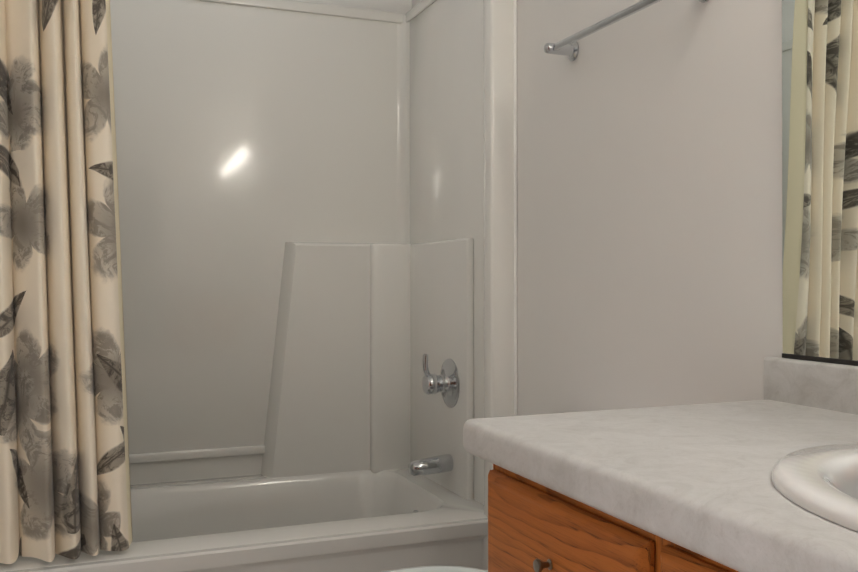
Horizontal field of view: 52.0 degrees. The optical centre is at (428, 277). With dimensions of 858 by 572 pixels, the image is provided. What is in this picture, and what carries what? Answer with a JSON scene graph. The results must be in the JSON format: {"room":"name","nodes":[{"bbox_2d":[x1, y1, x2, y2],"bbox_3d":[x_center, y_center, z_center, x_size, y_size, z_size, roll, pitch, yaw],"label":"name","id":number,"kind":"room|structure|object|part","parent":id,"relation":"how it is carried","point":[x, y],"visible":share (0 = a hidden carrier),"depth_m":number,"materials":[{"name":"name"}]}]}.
{"room":"bathroom","nodes":[
{"label":"bathroom","id":0,"kind":"room"},
{"bbox_2d":[293,0,411,13],"bbox_3d":[-0.965,-0.155,2.827,1.900,2.440,0.120,0,0,-22],"label":"wall","id":1,"kind":"structure","parent":0,"point":[400,6],"depth_m":3.08,"materials":[{"name":"paint"}]},
{"bbox_2d":[412,0,815,414],"bbox_3d":[0.604,-0.160,1.624,0.120,2.440,3.520,0,0,-22],"label":"wall","id":2,"kind":"structure","parent":0,"point":[649,211],"depth_m":1.83,"materials":[{"name":"paint"}]},
{"bbox_2d":[544,0,708,60],"bbox_3d":[0.398,-0.544,1.869,0.078,0.048,0.526,0,0,-22],"label":"towel rail","id":3,"kind":"object","parent":2,"relation":"attached to","point":[568,46],"visible":1,"depth_m":1.94,"materials":[{"name":"silver metal"}]},
{"bbox_2d":[764,357,857,412],"bbox_3d":[0.813,0.172,0.903,0.020,0.081,1.280,0,0,-22],"label":"backsplash","id":4,"kind":"structure","parent":2,"relation":"attached to","point":[829,385],"depth_m":1.39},
{"bbox_2d":[782,0,857,365],"bbox_3d":[0.824,-0.350,0.894,0.010,0.963,1.249,0,0,-22],"label":"mirror","id":5,"kind":"object","parent":2,"relation":"attached to","point":[820,167],"visible":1,"depth_m":1.40,"materials":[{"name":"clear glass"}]},
{"bbox_3d":[-0.276,1.110,1.267,2.020,0.100,3.520,0,0,-22],"label":"floor","id":6,"kind":"structure","parent":0,"visible":0},
{"bbox_2d":[0,0,516,571],"bbox_3d":[-0.612,-0.026,2.459,1.530,2.179,0.818,0,0,-22],"label":"shower","id":7,"kind":"object","parent":6,"relation":"on","point":[258,284],"visible":1,"depth_m":2.77,"materials":[{"name":"white plastic"}]},
{"bbox_2d":[0,0,128,571],"bbox_3d":[-0.915,-0.145,1.961,0.467,1.552,0.118,0,0,-22],"label":"curtain","id":8,"kind":"object","parent":7,"relation":"hanging from","point":[64,446],"depth_m":1.98,"materials":[{"name":"fabric"}]},
{"bbox_2d":[383,412,563,571],"bbox_3d":[0.088,0.691,1.759,0.716,0.740,0.494,0,0,-22],"label":"toilet","id":9,"kind":"object","parent":6,"relation":"on","point":[440,569],"visible":0.1,"depth_m":1.90,"materials":[{"name":"grey ceramic"}]},
{"bbox_3d":[-0.014,0.649,1.718,0.497,0.046,0.386,0,0,-22],"label":"seat","id":10,"kind":"part","parent":9,"relation":"part of","materials":[{"name":"white plastic"}]},
{"bbox_2d":[463,441,782,571],"bbox_3d":[0.559,0.652,0.792,0.573,0.812,1.266,0,0,-22],"label":"bathroom vanity","id":11,"kind":"object","parent":6,"relation":"on","point":[538,522],"depth_m":1.04,"materials":[{"name":"brown wood"}]},
{"bbox_2d":[463,397,857,571],"bbox_3d":[0.553,0.228,0.799,0.580,0.051,1.280,0,0,-22],"label":"countertop","id":12,"kind":"structure","parent":11,"relation":"on","point":[614,454],"depth_m":1.04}
]}

